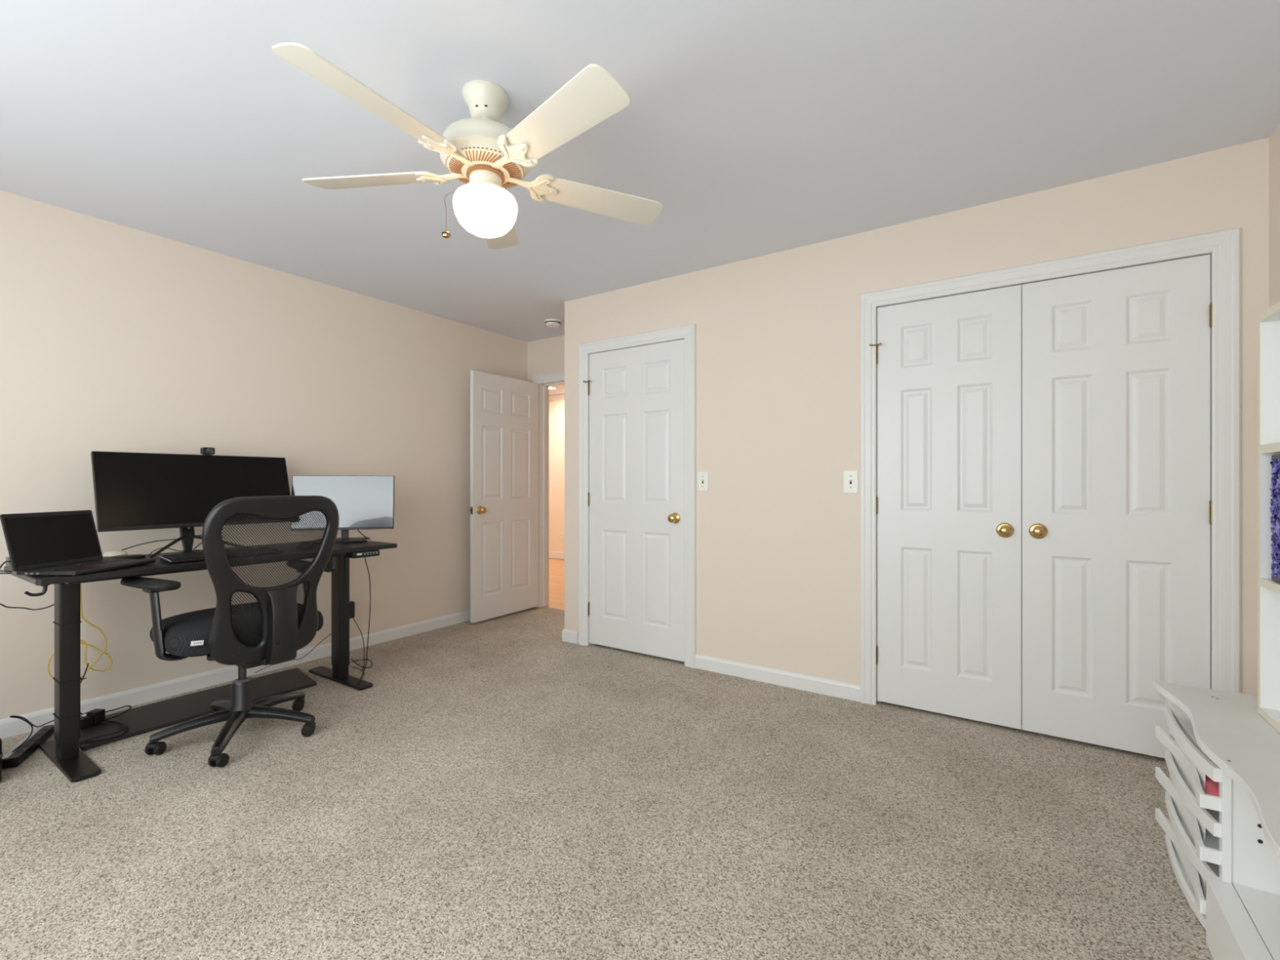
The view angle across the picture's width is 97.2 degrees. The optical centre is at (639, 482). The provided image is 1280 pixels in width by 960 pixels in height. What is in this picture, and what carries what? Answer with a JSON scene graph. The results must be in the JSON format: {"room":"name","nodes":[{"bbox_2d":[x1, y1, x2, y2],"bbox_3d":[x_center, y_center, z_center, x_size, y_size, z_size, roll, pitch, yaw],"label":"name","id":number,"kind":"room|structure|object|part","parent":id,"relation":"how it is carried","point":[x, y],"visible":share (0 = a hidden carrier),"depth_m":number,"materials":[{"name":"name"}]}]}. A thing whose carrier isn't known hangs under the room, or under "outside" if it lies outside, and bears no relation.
{"room":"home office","nodes":[
{"label":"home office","id":0,"kind":"room"},
{"bbox_2d":[0,190,527,719],"bbox_3d":[-2.303,-0.080,3.437,0.120,2.440,4.620,0,0,34],"label":"wall","id":1,"kind":"structure","parent":0,"point":[114,337],"depth_m":3.09,"materials":[{"name":"beige paint"}]},
{"bbox_2d":[0,609,470,738],"bbox_3d":[-2.248,1.099,3.401,0.013,0.083,4.380,0,0,34],"label":"baseboard","id":2,"kind":"structure","parent":1,"relation":"attached to","point":[11,726],"depth_m":3.11,"materials":[{"name":"white paint"}]},
{"bbox_2d":[255,633,331,672],"bbox_3d":[-2.114,0.976,3.498,0.038,0.272,0.490,0,0,28],"label":"wire","id":3,"kind":"object","parent":1,"relation":"attached to","point":[331,633],"visible":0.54,"depth_m":3.54,"materials":[{"name":"black rubber"}]},
{"bbox_2d":[349,600,364,671],"bbox_3d":[-1.755,0.973,3.568,0.100,0.335,0.672,0,0,-35],"label":"plug","id":4,"kind":"object","parent":1,"relation":"attached to","point":[352,604],"visible":0.86,"depth_m":3.80,"materials":[{"name":"black plastic"}]},
{"bbox_2d":[527,335,564,382],"bbox_3d":[-0.517,-0.080,4.952,1.180,2.440,0.120,0,0,34],"label":"wall","id":5,"kind":"structure","parent":0,"point":[545,356],"depth_m":5.10,"materials":[{"name":"beige paint"}]},
{"bbox_2d":[469,369,538,622],"bbox_3d":[-1.143,0.113,4.816,0.167,2.018,0.750,0,0,34],"label":"door","id":6,"kind":"structure","parent":5,"relation":"in","point":[504,509],"depth_m":4.77,"materials":[{"name":"white paint"}]},
{"bbox_3d":[-1.268,0.223,4.535,0.066,0.068,0.068,0,0,34],"label":"knob","id":7,"kind":"part","parent":6,"relation":"part of","materials":[{"name":"gold metal"}]},
{"bbox_2d":[532,371,564,607],"bbox_3d":[-0.575,0.082,4.978,0.897,2.116,0.142,0,0,34],"label":"door frame","id":8,"kind":"structure","parent":5,"relation":"attached to","point":[544,380],"depth_m":5.17,"materials":[{"name":"white paint"}]},
{"bbox_2d":[548,400,564,552],"bbox_3d":[-1.006,-0.080,6.801,7.200,2.440,2.660,0,0,34],"label":"wall","id":9,"kind":"structure","parent":0,"point":[556,408],"depth_m":8.41,"materials":[{"name":"beige paint"}]},
{"bbox_2d":[548,551,564,559],"bbox_3d":[-0.341,1.090,7.803,6.960,0.100,0.015,0,0,34],"label":"baseboard","id":10,"kind":"structure","parent":9,"relation":"attached to","point":[555,555],"depth_m":8.39,"materials":[{"name":"white paint"}]},
{"bbox_2d":[548,393,564,401],"bbox_3d":[-0.356,-1.260,7.780,6.960,0.080,0.070,0,0,34],"label":"crown molding","id":11,"kind":"structure","parent":9,"relation":"attached to","point":[562,396],"depth_m":8.35,"materials":[{"name":"white paint"}]},
{"bbox_2d":[560,532,564,540],"bbox_3d":[-1.151,0.795,8.345,0.072,0.118,0.008,0,0,34],"label":"wall outlet","id":12,"kind":"object","parent":9,"relation":"attached to","point":[562,534],"visible":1,"depth_m":8.34,"materials":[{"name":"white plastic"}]},
{"bbox_2d":[0,558,1213,959],"bbox_3d":[-1.381,1.200,4.338,9.300,0.120,7.500,0,0,34],"label":"floor","id":13,"kind":"structure","parent":0,"point":[502,787],"depth_m":1.85,"materials":[{"name":"beige carpet"}]},
{"bbox_2d":[0,737,3,781],"bbox_3d":[-2.551,1.054,2.111,0.221,0.168,0.202,0,0,34],"label":"case","id":14,"kind":"object","parent":13,"relation":"on","point":[1,752],"visible":1,"depth_m":2.14,"materials":[{"name":"black"}]},
{"bbox_2d":[1,715,53,768],"bbox_3d":[-2.589,0.988,2.410,0.353,0.300,0.180,0,0,44],"label":"power strip","id":15,"kind":"object","parent":13,"relation":"on","point":[29,744],"visible":0.8,"depth_m":2.38,"materials":[{"name":"black plastic"}]},
{"bbox_2d":[79,667,316,750],"bbox_3d":[-2.225,1.131,2.902,0.393,0.017,1.024,0,0,34],"label":"treadmill","id":16,"kind":"object","parent":13,"relation":"on","point":[140,720],"visible":0.7,"depth_m":2.79,"materials":[{"name":"black rubber"}]},
{"bbox_2d":[47,582,112,683],"bbox_3d":[-2.632,0.747,2.656,0.021,0.743,0.223,0,0,34],"label":"cable","id":17,"kind":"object","parent":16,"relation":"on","point":[82,615],"visible":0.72,"depth_m":2.67,"materials":[{"name":"yellow plastic"}]},
{"bbox_2d":[79,705,131,742],"bbox_3d":[-2.425,1.090,2.571,0.320,0.062,0.243,0,0,34],"label":"power adapter","id":18,"kind":"object","parent":16,"relation":"on","point":[95,717],"visible":0.85,"depth_m":2.60,"materials":[{"name":"black plastic"}]},
{"bbox_2d":[80,663,88,718],"bbox_3d":[-2.557,0.961,2.576,0.055,0.243,0.070,0,0,34],"label":"lead","id":19,"kind":"object","parent":18,"relation":"attached to","point":[87,664],"visible":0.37,"depth_m":2.60,"materials":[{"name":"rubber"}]},
{"bbox_2d":[4,540,396,782],"bbox_3d":[-2.053,0.748,2.815,0.605,0.785,1.480,0,0,34],"label":"desk","id":20,"kind":"object","parent":13,"relation":"on","point":[64,751],"visible":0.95,"depth_m":2.32,"materials":[{"name":"black metal"}]},
{"bbox_2d":[0,556,12,573],"bbox_3d":[-2.612,0.714,2.061,0.478,0.848,0.202,0,0,-13],"label":"lead","id":21,"kind":"object","parent":20,"relation":"hanging from","point":[7,562],"visible":0.73,"depth_m":2.17,"materials":[{"name":"white plastic"}]},
{"bbox_2d":[0,603,53,610],"bbox_3d":[-2.661,0.759,2.336,0.035,0.755,0.520,0,0,40],"label":"lead","id":22,"kind":"object","parent":20,"relation":"hanging from","point":[4,606],"visible":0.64,"depth_m":2.40,"materials":[{"name":"black plastic"}]},
{"bbox_2d":[0,510,155,575],"bbox_3d":[-2.273,0.236,2.304,0.298,0.230,0.346,0,0,1],"label":"laptop","id":23,"kind":"object","parent":20,"relation":"on","point":[62,543],"visible":1,"depth_m":2.28,"materials":[{"name":"black plastic"}]},
{"bbox_3d":[-2.392,0.229,2.307,0.060,0.216,0.345,0,0,1],"label":"lid","id":24,"kind":"part","parent":23,"relation":"part of","materials":[{"name":"black plastic"}]},
{"bbox_2d":[102,551,128,557],"bbox_3d":[-2.467,0.339,2.652,0.091,0.032,0.091,0,0,34],"label":"router","id":25,"kind":"object","parent":20,"relation":"on","point":[109,553],"visible":0.56,"depth_m":2.62,"materials":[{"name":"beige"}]},
{"bbox_2d":[102,554,146,559],"bbox_3d":[-2.383,0.346,2.602,0.100,0.016,0.162,0,0,34],"label":"dock","id":26,"kind":"object","parent":20,"relation":"on","point":[131,556],"visible":0.77,"depth_m":2.59,"materials":[{"name":"black plastic"}]},
{"bbox_2d":[90,451,293,558],"bbox_3d":[-2.247,0.106,2.906,0.247,0.499,0.825,0,0,34],"label":"monitor","id":27,"kind":"object","parent":20,"relation":"on","point":[133,491],"visible":0.79,"depth_m":2.80,"materials":[{"name":"black plastic"}]},
{"bbox_3d":[-2.317,0.312,2.771,0.017,0.085,0.283,0,0,-13],"label":"stand leg","id":28,"kind":"part","parent":27,"relation":"part of","materials":[{"name":"black plastic"}]},
{"bbox_2d":[200,447,214,455],"bbox_3d":[-2.277,-0.163,2.970,0.046,0.042,0.056,0,0,34],"label":"webcam","id":29,"kind":"object","parent":27,"relation":"attached to","point":[203,451],"visible":1,"depth_m":2.95,"materials":[{"name":"black plastic"}]},
{"bbox_3d":[-2.195,0.312,2.955,0.283,0.085,0.017,0,0,-10],"label":"stand leg","id":30,"kind":"part","parent":27,"relation":"part of","materials":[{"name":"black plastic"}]},
{"bbox_2d":[160,546,282,563],"bbox_3d":[-1.972,0.340,2.675,0.154,0.024,0.449,0,0,34],"label":"keyboard","id":31,"kind":"object","parent":20,"relation":"on","point":[199,556],"visible":0.6,"depth_m":2.56,"materials":[{"name":"black plastic"}]},
{"bbox_2d":[296,541,314,549],"bbox_3d":[-1.799,0.336,3.031,0.110,0.036,0.062,0,0,34],"label":"computer mouse","id":32,"kind":"object","parent":20,"relation":"on","point":[302,541],"visible":0.44,"depth_m":3.00,"materials":[{"name":"black plastic"}]},
{"bbox_2d":[290,475,394,543],"bbox_3d":[-1.771,0.158,3.384,0.552,0.396,0.200,0,0,-16],"label":"monitor","id":33,"kind":"object","parent":20,"relation":"on","point":[362,502],"visible":0.84,"depth_m":3.37,"materials":[{"name":"silver plastic"}]},
{"bbox_3d":[-1.536,0.396,3.130,0.078,0.032,0.155,0,0,34],"label":"control panel","id":34,"kind":"part","parent":20,"relation":"part of","materials":[{"name":"black plastic"}]},
{"bbox_2d":[120,495,338,767],"bbox_3d":[-1.755,0.597,2.521,0.760,1.084,0.750,0,0,34],"label":"office chair","id":35,"kind":"object","parent":13,"relation":"on","point":[271,630],"visible":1,"depth_m":2.35,"materials":[{"name":"black plastic"}]},
{"bbox_3d":[-2.024,0.416,2.322,0.336,0.034,0.102,0,0,24],"label":"armrest","id":36,"kind":"part","parent":35,"relation":"part of","materials":[{"name":"black plastic"}]},
{"bbox_3d":[-1.973,0.525,2.299,0.102,0.170,0.028,0,0,34],"label":"arm post","id":37,"kind":"part","parent":35,"relation":"part of","materials":[{"name":"black plastic"}]},
{"bbox_3d":[-1.927,1.046,2.434,0.285,0.073,0.061,0,0,-37],"label":"star leg","id":38,"kind":"part","parent":35,"relation":"part of","materials":[{"name":"black plastic"}]},
{"bbox_3d":[-1.734,0.711,2.306,0.060,0.022,0.060,0,0,34],"label":"adjust knob","id":39,"kind":"part","parent":35,"relation":"part of","materials":[{"name":"black plastic"}]},
{"bbox_3d":[-1.932,1.046,2.636,0.285,0.073,0.061,0,0,35],"label":"star leg","id":40,"kind":"part","parent":35,"relation":"part of","materials":[{"name":"black plastic"}]},
{"bbox_3d":[-1.732,1.046,2.376,0.061,0.073,0.285,0,0,-19],"label":"star leg","id":41,"kind":"part","parent":35,"relation":"part of","materials":[{"name":"black plastic"}]},
{"bbox_3d":[-1.808,0.639,2.553,0.507,0.125,0.587,0,0,34],"label":"seat","id":42,"kind":"part","parent":35,"relation":"part of","materials":[{"name":"black fabric"}]},
{"bbox_3d":[-1.638,0.741,2.342,0.068,0.028,0.068,0,0,34],"label":"adjust knob","id":43,"kind":"part","parent":35,"relation":"part of","materials":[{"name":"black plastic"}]},
{"bbox_3d":[-1.528,0.405,2.359,0.172,0.699,0.514,0,0,34],"label":"frame","id":44,"kind":"part","parent":35,"relation":"part of","materials":[{"name":"black plastic"}]},
{"bbox_3d":[-1.740,1.046,2.704,0.061,0.073,0.285,0,0,17],"label":"star leg","id":45,"kind":"part","parent":35,"relation":"part of","materials":[{"name":"black plastic"}]},
{"bbox_3d":[-1.617,1.046,2.543,0.285,0.073,0.061,0,0,-1],"label":"star leg","id":46,"kind":"part","parent":35,"relation":"part of","materials":[{"name":"black plastic"}]},
{"bbox_3d":[-1.686,0.416,2.830,0.336,0.034,0.102,0,0,43],"label":"armrest","id":47,"kind":"part","parent":35,"relation":"part of","materials":[{"name":"black plastic"}]},
{"bbox_2d":[1153,680,1279,959],"bbox_3d":[1.458,0.887,1.147,0.415,0.502,1.325,0,0,34],"label":"drawer unit","id":48,"kind":"object","parent":13,"relation":"on","point":[1224,850],"visible":1,"depth_m":1.38,"materials":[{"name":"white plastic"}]},
{"bbox_2d":[1155,807,1205,914],"bbox_3d":[1.560,1.059,1.585,0.094,0.034,0.472,0,0,34],"label":"tray","id":49,"kind":"object","parent":48,"relation":"on","point":[1198,882],"depth_m":1.54,"materials":[{"name":"white plastic"}]},
{"bbox_2d":[1164,834,1205,929],"bbox_3d":[1.561,1.125,1.576,0.083,0.024,0.458,0,0,34],"label":"tray","id":50,"kind":"object","parent":48,"relation":"on","point":[1180,869],"depth_m":1.61,"materials":[{"name":"white plastic"}]},
{"bbox_3d":[1.844,0.898,1.667,0.348,0.480,0.018,0,0,34],"label":"panel","id":51,"kind":"part","parent":48,"relation":"part of","materials":[{"name":"white wood"}]},
{"bbox_2d":[1155,766,1221,865],"bbox_3d":[1.560,0.927,1.585,0.094,0.034,0.472,0,0,34],"label":"tray","id":52,"kind":"object","parent":48,"relation":"on","point":[1208,847],"depth_m":1.49,"materials":[{"name":"white plastic"}]},
{"bbox_2d":[1155,724,1221,811],"bbox_3d":[1.560,0.795,1.585,0.094,0.034,0.472,0,0,34],"label":"tray","id":53,"kind":"object","parent":48,"relation":"on","point":[1197,778],"depth_m":1.51,"materials":[{"name":"white plastic"}]},
{"bbox_2d":[1164,791,1221,880],"bbox_3d":[1.561,0.997,1.576,0.083,0.040,0.458,0,0,34],"label":"tray","id":54,"kind":"object","parent":48,"relation":"on","point":[1180,823],"depth_m":1.56,"materials":[{"name":"white plastic"}]},
{"bbox_2d":[1164,748,1221,837],"bbox_3d":[1.561,0.862,1.576,0.083,0.040,0.458,0,0,34],"label":"tray","id":55,"kind":"object","parent":48,"relation":"on","point":[1211,820],"depth_m":1.54,"materials":[{"name":"white plastic"}]},
{"bbox_2d":[1164,706,1221,782],"bbox_3d":[1.561,0.726,1.576,0.083,0.040,0.458,0,0,34],"label":"tray","id":56,"kind":"object","parent":48,"relation":"on","point":[1181,729],"depth_m":1.55,"materials":[{"name":"white plastic"}]},
{"bbox_2d":[1205,774,1218,796],"bbox_3d":[1.514,0.794,1.496,0.062,0.022,0.232,0,0,34],"label":"paper","id":57,"kind":"object","parent":48,"relation":"on","point":[1211,787],"visible":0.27,"depth_m":1.45,"materials":[{"name":"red paper"}]},
{"bbox_3d":[1.440,0.898,1.388,0.017,0.480,0.026,0,0,34],"label":"corner post","id":58,"kind":"part","parent":48,"relation":"part of","materials":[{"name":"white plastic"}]},
{"bbox_3d":[1.194,1.056,1.043,0.046,0.163,0.818,0,0,34],"label":"rail","id":59,"kind":"part","parent":48,"relation":"part of","materials":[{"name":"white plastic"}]},
{"bbox_3d":[1.592,0.898,1.288,0.348,0.480,0.018,0,0,34],"label":"panel","id":60,"kind":"part","parent":48,"relation":"part of","materials":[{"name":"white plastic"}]},
{"bbox_2d":[1232,882,1279,959],"bbox_3d":[1.352,1.056,0.941,0.328,0.163,0.824,0,0,34],"label":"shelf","id":61,"kind":"object","parent":48,"relation":"attached to","point":[1259,904],"depth_m":1.28,"materials":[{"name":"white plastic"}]},
{"bbox_2d":[1257,301,1279,733],"bbox_3d":[1.520,0.088,1.069,0.230,1.096,1.022,0,0,34],"label":"bookcase","id":62,"kind":"object","parent":48,"relation":"on","point":[1268,322],"visible":1,"depth_m":1.54,"materials":[{"name":"white wood"}]},
{"bbox_3d":[1.520,-0.449,1.068,0.228,0.022,0.988,0,0,34],"label":"shelf","id":63,"kind":"part","parent":62,"relation":"part of","materials":[{"name":"white wood"}]},
{"bbox_3d":[1.520,0.626,1.068,0.228,0.020,0.988,0,0,34],"label":"shelf","id":64,"kind":"part","parent":62,"relation":"part of","materials":[{"name":"white"}]},
{"bbox_3d":[1.520,0.272,1.068,0.228,0.022,0.988,0,0,34],"label":"shelf","id":65,"kind":"part","parent":62,"relation":"part of","materials":[{"name":"white wood"}]},
{"bbox_3d":[1.520,-0.090,1.068,0.228,0.024,0.988,0,0,34],"label":"shelf","id":66,"kind":"part","parent":62,"relation":"part of","materials":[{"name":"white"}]},
{"bbox_2d":[1269,454,1279,582],"bbox_3d":[1.689,0.094,1.329,0.215,0.332,0.294,0,0,34],"label":"bin","id":67,"kind":"object","parent":62,"relation":"on","point":[1275,479],"visible":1,"depth_m":1.47,"materials":[{"name":"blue fabric"}]},
{"bbox_2d":[0,0,1279,395],"bbox_3d":[-1.381,-1.350,4.338,9.300,0.100,7.500,0,0,34],"label":"ceiling","id":68,"kind":"structure","parent":0,"point":[757,128],"depth_m":2.01,"materials":[{"name":"white paint"}]},
{"bbox_2d":[271,42,662,248],"bbox_3d":[-0.523,-1.060,1.859,1.259,0.481,1.243,0,0,34],"label":"ceiling fan","id":69,"kind":"object","parent":68,"relation":"hanging from","point":[482,152],"visible":1,"depth_m":1.79,"materials":[{"name":"white wood"}]},
{"bbox_3d":[-0.728,-1.034,1.534,0.137,0.045,0.476,0,0,30],"label":"blade","id":70,"kind":"part","parent":69,"relation":"part of","materials":[{"name":"beige wood"}]},
{"bbox_3d":[-0.931,-1.054,1.963,0.476,0.050,0.138,0,0,10],"label":"blade","id":71,"kind":"part","parent":69,"relation":"part of","materials":[{"name":"beige wood"}]},
{"bbox_3d":[-0.613,-0.924,1.893,0.086,0.167,0.003,0,0,-5],"label":"pull chain","id":72,"kind":"part","parent":69,"relation":"part of","materials":[{"name":"brown metal"}]},
{"bbox_3d":[-0.519,-0.899,1.896,0.209,0.130,0.209,0,0,34],"label":"light globe","id":73,"kind":"part","parent":69,"relation":"part of","materials":[{"name":"white glass"}]},
{"bbox_3d":[-0.582,-1.055,2.309,0.139,0.047,0.476,0,0,-8],"label":"blade","id":74,"kind":"part","parent":69,"relation":"part of","materials":[{"name":"beige wood"}]},
{"bbox_3d":[-0.227,-1.025,1.597,0.139,0.051,0.476,0,0,-45],"label":"blade","id":75,"kind":"part","parent":69,"relation":"part of","materials":[{"name":"beige wood"}]},
{"bbox_3d":[-0.145,-1.036,2.083,0.476,0.035,0.140,0,0,-27],"label":"blade","id":76,"kind":"part","parent":69,"relation":"part of","materials":[{"name":"beige wood"}]},
{"bbox_2d":[544,319,560,327],"bbox_3d":[-0.702,-1.278,4.547,0.134,0.044,0.134,0,0,34],"label":"smoke detector","id":77,"kind":"object","parent":68,"relation":"attached to","point":[550,322],"visible":1,"depth_m":4.51,"materials":[{"name":"white plastic"}]},
{"bbox_2d":[564,137,1269,695],"bbox_3d":[1.157,-0.080,3.352,3.620,2.440,0.696,0,0,34],"label":"wall","id":78,"kind":"structure","parent":0,"point":[778,334],"depth_m":3.08,"materials":[{"name":"beige paint"}]},
{"bbox_2d":[561,628,577,644],"bbox_3d":[-0.307,1.099,4.316,0.140,0.083,0.709,0,0,34],"label":"baseboard","id":79,"kind":"structure","parent":78,"relation":"attached to","point":[570,636],"depth_m":4.02,"materials":[{"name":"white paint"}]},
{"bbox_2d":[582,339,684,662],"bbox_3d":[-0.058,0.113,3.730,0.798,2.018,0.101,0,0,34],"label":"door","id":80,"kind":"structure","parent":78,"relation":"in","point":[636,494],"depth_m":3.73,"materials":[{"name":"white paint"}]},
{"bbox_3d":[0.207,0.225,3.533,0.068,0.068,0.066,0,0,34],"label":"knob","id":81,"kind":"part","parent":80,"relation":"part of","materials":[{"name":"gold metal"}]},
{"bbox_2d":[578,324,696,668],"bbox_3d":[-0.012,0.083,3.768,0.922,2.114,0.142,0,0,34],"label":"door frame","id":82,"kind":"structure","parent":78,"relation":"attached to","point":[687,333],"depth_m":3.60,"materials":[{"name":"white paint"}]},
{"bbox_2d":[697,471,708,491],"bbox_3d":[0.382,-0.006,3.439,0.072,0.118,0.016,0,0,34],"label":"light switch","id":83,"kind":"object","parent":78,"relation":"attached to","point":[703,477],"visible":1,"depth_m":3.44,"materials":[{"name":"white plastic"}]},
{"bbox_2d":[694,653,860,702],"bbox_3d":[0.744,1.099,3.200,0.966,0.083,0.013,0,0,34],"label":"baseboard","id":84,"kind":"structure","parent":78,"relation":"attached to","point":[830,687],"depth_m":3.16,"materials":[{"name":"white paint"}]},
{"bbox_2d":[844,470,857,493],"bbox_3d":[1.105,-0.003,2.959,0.072,0.118,0.016,0,0,34],"label":"light switch","id":85,"kind":"object","parent":78,"relation":"attached to","point":[851,477],"visible":1,"depth_m":2.96,"materials":[{"name":"white plastic"}]},
{"bbox_2d":[869,284,1021,729],"bbox_3d":[1.457,0.112,2.733,0.648,2.020,0.086,0,0,34],"label":"door","id":86,"kind":"structure","parent":78,"relation":"in","point":[948,499],"depth_m":2.71,"materials":[{"name":"white paint"}]},
{"bbox_3d":[1.665,0.220,2.574,0.069,0.069,0.051,0,0,34],"label":"knob","id":87,"kind":"part","parent":86,"relation":"part of","materials":[{"name":"gold metal"}]},
{"bbox_2d":[860,226,1240,705],"bbox_3d":[1.755,0.082,2.595,1.388,2.117,0.142,0,0,34],"label":"door frame","id":88,"kind":"structure","parent":78,"relation":"attached to","point":[1223,246],"depth_m":2.23,"materials":[{"name":"white paint"}]},
{"bbox_2d":[1022,254,1212,758],"bbox_3d":[1.990,0.112,2.380,0.625,2.020,0.086,0,0,34],"label":"door","id":89,"kind":"structure","parent":78,"relation":"in","point":[1117,508],"depth_m":2.38,"materials":[{"name":"white paint"}]},
{"bbox_3d":[1.770,0.218,2.505,0.069,0.069,0.051,0,0,34],"label":"knob","id":90,"kind":"part","parent":89,"relation":"part of","materials":[{"name":"gold metal"}]},
{"bbox_2d":[1021,290,1022,724],"bbox_3d":[1.095,-0.080,3.149,3.499,2.440,0.050,0,0,34],"label":"gap","id":91,"kind":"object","parent":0,"point":[1021,291],"depth_m":2.65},
{"bbox_2d":[1269,123,1279,307],"bbox_3d":[1.370,-0.080,0.509,0.120,2.440,3.804,0,0,34],"label":"wall","id":92,"kind":"structure","parent":0,"point":[1274,139],"depth_m":2.08,"materials":[{"name":"beige paint"}]}
]}

